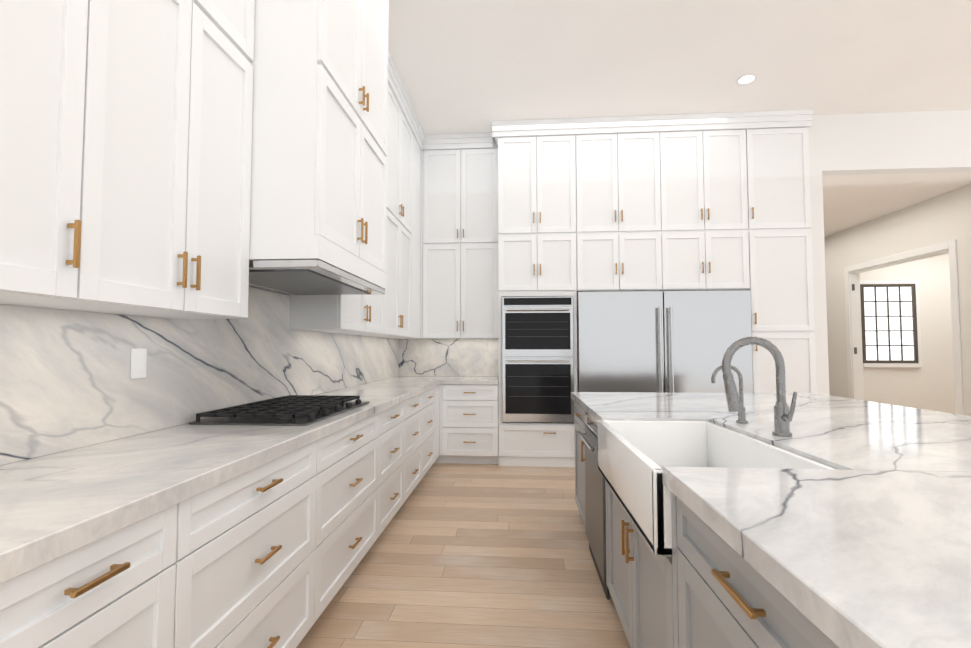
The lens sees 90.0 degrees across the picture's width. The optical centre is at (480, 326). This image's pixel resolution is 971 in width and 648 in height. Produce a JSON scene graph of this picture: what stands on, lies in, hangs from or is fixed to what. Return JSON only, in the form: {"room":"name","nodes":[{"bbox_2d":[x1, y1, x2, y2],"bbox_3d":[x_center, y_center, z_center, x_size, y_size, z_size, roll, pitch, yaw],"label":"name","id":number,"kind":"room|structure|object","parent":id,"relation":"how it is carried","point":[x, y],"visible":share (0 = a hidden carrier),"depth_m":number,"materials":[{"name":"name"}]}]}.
{"room":"kitchen","nodes":[
{"label":"kitchen","id":0,"kind":"room"},
{"bbox_2d":[0,376,443,583],"bbox_3d":[-0.897,0.505,3.312,0.643,0.050,5.230,0,-3,4],"label":"countertop","id":1,"kind":"structure","parent":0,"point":[53,506],"depth_m":1.29,"materials":[{"name":"stone"}]},
{"bbox_2d":[189,395,369,425],"bbox_3d":[-0.973,0.421,2.536,0.525,0.044,0.900,0,-3,4],"label":"gas cooktop","id":2,"kind":"object","parent":1,"relation":"in","point":[296,410],"visible":1,"depth_m":2.29,"materials":[{"name":"black metal"}]},
{"bbox_2d":[249,285,287,295],"bbox_3d":[-1.470,-0.568,1.099,0.150,3.720,10.130,0,-3,4],"label":"wall","id":3,"kind":"structure","parent":0,"point":[268,290],"depth_m":2.87,"materials":[{"name":"paint"}]},
{"bbox_2d":[0,0,99,307],"bbox_3d":[-1.224,-1.255,1.059,0.348,2.350,0.506,0,-3,4],"label":"upper cabinet","id":4,"kind":"object","parent":3,"relation":"attached to","point":[50,49],"depth_m":1.18,"materials":[{"name":"white wood"}]},
{"bbox_2d":[51,0,254,318],"bbox_3d":[-1.174,-1.226,1.703,0.348,2.350,0.788,0,-3,4],"label":"upper cabinet","id":5,"kind":"object","parent":3,"relation":"attached to","point":[125,151],"depth_m":1.60,"materials":[{"name":"white wood"}]},
{"bbox_2d":[0,287,399,464],"bbox_3d":[-1.209,0.150,3.359,0.019,0.662,5.219,0,-3,4],"label":"backsplash","id":6,"kind":"structure","parent":3,"relation":"attached to","point":[67,383],"depth_m":1.92,"materials":[{"name":"white stone"}]},
{"bbox_2d":[130,348,146,378],"bbox_3d":[-1.310,0.140,1.859,0.007,0.115,0.075,0,-3,4],"label":"electrical outlet plate","id":7,"kind":"object","parent":6,"relation":"attached to","point":[138,362],"visible":1,"depth_m":1.84,"materials":[{"name":"plastic"}]},
{"bbox_2d":[249,0,388,288],"bbox_3d":[-0.929,-1.309,2.610,0.698,2.099,1.155,0,-3,4],"label":"upper cabinet","id":8,"kind":"object","parent":3,"relation":"attached to","point":[319,136],"visible":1,"depth_m":2.08,"materials":[{"name":"white wood"}]},
{"bbox_2d":[249,259,384,294],"bbox_3d":[-0.945,-0.240,2.562,0.610,0.039,1.025,0,-3,4],"label":"hood insert","id":9,"kind":"object","parent":8,"relation":"attached to","point":[304,277],"visible":0.69,"depth_m":2.39,"materials":[{"name":"silver metal"}]},
{"bbox_2d":[288,136,387,335],"bbox_3d":[-1.025,-1.136,3.647,0.348,2.350,1.019,0,-3,4],"label":"upper cabinet","id":10,"kind":"object","parent":3,"relation":"attached to","point":[362,315],"depth_m":3.22,"materials":[{"name":"white wood"}]},
{"bbox_2d":[372,64,411,338],"bbox_3d":[-0.947,-1.089,4.662,0.348,2.350,1.020,0,-3,4],"label":"upper cabinet","id":11,"kind":"object","parent":3,"relation":"attached to","point":[399,114],"depth_m":4.62,"materials":[{"name":"white wood"}]},
{"bbox_2d":[412,116,423,338],"bbox_3d":[-0.878,-1.055,5.413,0.371,2.350,0.489,0,-3,4],"label":"upper cabinet","id":12,"kind":"object","parent":3,"relation":"attached to","point":[417,136],"depth_m":5.45,"materials":[{"name":"white wood"}]},
{"bbox_2d":[424,133,497,338],"bbox_3d":[-0.243,-1.039,5.754,0.928,2.350,0.406,0,-3,4],"label":"upper cabinet","id":13,"kind":"object","parent":3,"relation":"attached to","point":[461,170],"depth_m":5.59,"materials":[{"name":"white wood"}]},
{"bbox_2d":[400,339,497,375],"bbox_3d":[-0.378,0.371,5.896,1.226,0.453,0.019,0,-3,4],"label":"backsplash","id":14,"kind":"structure","parent":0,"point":[418,357],"depth_m":5.89,"materials":[{"name":"white stone"}]},
{"bbox_2d":[296,463,629,647],"bbox_3d":[4.024,1.436,3.531,11.100,0.060,16.000,0,-3,4],"label":"floor","id":15,"kind":"structure","parent":0,"point":[476,556],"depth_m":2.67,"materials":[{"name":"brown wood"}]},
{"bbox_2d":[0,499,187,647],"bbox_3d":[-1.086,0.855,0.958,0.623,0.864,0.520,0,-3,4],"label":"base cabinet","id":16,"kind":"object","parent":15,"relation":"on","point":[124,588],"depth_m":1.01,"materials":[{"name":"white wood"}]},
{"bbox_2d":[184,438,323,647],"bbox_3d":[-1.034,0.886,1.636,0.623,0.864,0.840,0,-3,4],"label":"base cabinet","id":17,"kind":"object","parent":15,"relation":"on","point":[271,554],"depth_m":1.59,"materials":[{"name":"white wood"}]},
{"bbox_2d":[320,410,383,614],"bbox_3d":[-0.967,0.927,2.512,0.623,0.864,0.920,0,-3,4],"label":"base cabinet","id":18,"kind":"object","parent":15,"relation":"on","point":[349,456],"depth_m":2.43,"materials":[{"name":"white wood"}]},
{"bbox_2d":[380,400,407,533],"bbox_3d":[-0.906,0.963,3.299,0.623,0.864,0.660,0,-3,4],"label":"base cabinet","id":19,"kind":"object","parent":15,"relation":"on","point":[394,462],"depth_m":3.32,"materials":[{"name":"white wood"}]},
{"bbox_2d":[408,392,423,496],"bbox_3d":[-0.856,0.993,3.956,0.623,0.864,0.660,0,-3,4],"label":"base cabinet","id":20,"kind":"object","parent":15,"relation":"on","point":[416,403],"depth_m":4.02,"materials":[{"name":"white wood"}]},
{"bbox_2d":[424,387,435,474],"bbox_3d":[-0.805,1.023,4.614,0.623,0.864,0.660,0,-3,4],"label":"base cabinet","id":21,"kind":"object","parent":15,"relation":"on","point":[429,395],"depth_m":4.68,"materials":[{"name":"white wood"}]},
{"bbox_2d":[436,384,443,462],"bbox_3d":[-0.756,1.046,5.106,0.646,0.864,0.330,0,-3,4],"label":"base cabinet","id":22,"kind":"object","parent":15,"relation":"on","point":[440,388],"depth_m":5.22,"materials":[{"name":"white wood"}]},
{"bbox_2d":[444,384,498,463],"bbox_3d":[-0.116,1.065,5.527,0.653,0.864,0.648,0,-3,4],"label":"base cabinet","id":23,"kind":"object","parent":15,"relation":"on","point":[471,411],"depth_m":5.21,"materials":[{"name":"white wood"}]},
{"bbox_2d":[444,376,497,384],"bbox_3d":[-0.088,0.607,5.536,0.595,0.050,0.668,0,-3,4],"label":"countertop","id":24,"kind":"structure","parent":23,"relation":"on","point":[477,380],"depth_m":5.22,"materials":[{"name":"stone"}]},
{"bbox_2d":[492,110,816,466],"bbox_3d":[1.808,-0.369,5.415,3.325,3.719,0.708,0,-3,4],"label":"tall cabinet","id":25,"kind":"object","parent":15,"relation":"on","point":[699,202],"visible":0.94,"depth_m":5.15,"materials":[{"name":"white wood"}]},
{"bbox_2d":[502,296,573,422],"bbox_3d":[0.625,0.355,5.431,0.759,1.335,0.674,0,-3,4],"label":"double wall oven","id":26,"kind":"object","parent":25,"relation":"in","point":[537,359],"visible":1,"depth_m":5.15,"materials":[{"name":"silver metal"}]},
{"bbox_2d":[577,290,752,392],"bbox_3d":[1.933,0.561,5.338,1.768,1.855,0.752,0,-3,4],"label":"refrigerator","id":27,"kind":"object","parent":15,"relation":"on","point":[660,341],"visible":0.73,"depth_m":5.06,"materials":[{"name":"silver metal"}]},
{"bbox_2d":[574,402,838,647],"bbox_3d":[1.430,0.903,2.003,1.755,0.864,3.250,0,-3,4],"label":"kitchen island","id":28,"kind":"object","parent":15,"relation":"on","point":[704,585],"visible":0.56,"depth_m":1.23,"materials":[{"name":"grey wood"}]},
{"bbox_2d":[578,411,609,599],"bbox_3d":[0.611,0.927,2.692,0.080,0.840,0.640,0,-3,4],"label":"dishwasher","id":29,"kind":"object","parent":28,"relation":"in","point":[595,507],"visible":0.73,"depth_m":2.61,"materials":[{"name":"silver metal"}]},
{"bbox_2d":[571,392,970,647],"bbox_3d":[1.464,0.445,2.020,1.807,0.050,3.293,0,-3,4],"label":"island countertop","id":30,"kind":"structure","parent":28,"relation":"on","point":[866,543],"depth_m":1.01,"materials":[{"name":"stone"}]},
{"bbox_2d":[597,420,836,555],"bbox_3d":[0.783,0.542,1.823,0.524,0.238,0.976,0,-3,4],"label":"farmhouse sink","id":31,"kind":"object","parent":30,"relation":"in","point":[635,457],"visible":0.56,"depth_m":1.90,"materials":[{"name":"ceramic"}]},
{"bbox_2d":[711,365,747,423],"bbox_3d":[1.105,0.297,2.169,0.152,0.258,0.064,0,-3,4],"label":"tap","id":32,"kind":"object","parent":30,"relation":"on","point":[742,417],"visible":0.83,"depth_m":2.15,"materials":[{"name":"metal"}]},
{"bbox_2d":[722,337,796,436],"bbox_3d":[1.050,0.223,1.833,0.247,0.375,0.113,0,-3,4],"label":"faucet","id":33,"kind":"object","parent":30,"relation":"on","point":[783,416],"visible":1,"depth_m":1.84,"materials":[{"name":"metal"}]},
{"bbox_2d":[388,0,970,134],"bbox_3d":[3.894,-2.495,0.776,10.910,0.100,10.130,0,-3,4],"label":"ceiling","id":34,"kind":"structure","parent":0,"point":[469,66],"depth_m":4.13,"materials":[{"name":"paint"}]},
{"bbox_2d":[736,74,756,84],"bbox_3d":[2.437,-2.271,4.456,0.170,0.008,0.170,0,-3,4],"label":"recessed light","id":35,"kind":"object","parent":34,"relation":"in","point":[746,79],"visible":1,"depth_m":4.45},
{"bbox_2d":[808,110,970,394],"bbox_3d":[6.587,-0.380,5.190,6.230,3.720,0.730,0,-3,4],"label":"wall","id":36,"kind":"structure","parent":0,"point":[896,142],"depth_m":5.07,"materials":[{"name":"paint"}]},
{"bbox_2d":[822,172,970,236],"bbox_3d":[6.887,-1.550,8.243,6.090,0.100,6.450,0,-3,4],"label":"ceiling","id":37,"kind":"structure","parent":0,"point":[850,201],"depth_m":5.82,"materials":[{"name":"paint"}]},
{"bbox_2d":[824,184,970,415],"bbox_3d":[5.855,0.061,8.248,0.140,3.120,6.450,0,-3,4],"label":"wall","id":38,"kind":"structure","parent":0,"point":[945,217],"depth_m":6.55,"materials":[{"name":"paint"}]},
{"bbox_2d":[844,240,963,414],"bbox_3d":[5.722,0.281,6.612,0.159,2.530,1.950,0,-3,4],"label":"door frame","id":39,"kind":"structure","parent":38,"relation":"attached to","point":[854,335],"depth_m":7.01,"materials":[{"name":"white wood"}]},
{"bbox_2d":[860,253,955,413],"bbox_3d":[7.954,0.072,8.488,4.010,3.120,0.150,0,-3,4],"label":"wall","id":40,"kind":"structure","parent":0,"point":[929,384],"depth_m":8.43,"materials":[{"name":"paint"}]},
{"bbox_2d":[860,280,921,366],"bbox_3d":[7.104,-0.059,8.457,1.040,1.520,0.050,0,-3,4],"label":"window","id":41,"kind":"structure","parent":40,"relation":"in","point":[890,323],"depth_m":8.46,"materials":[{"name":"glass"}]}
]}

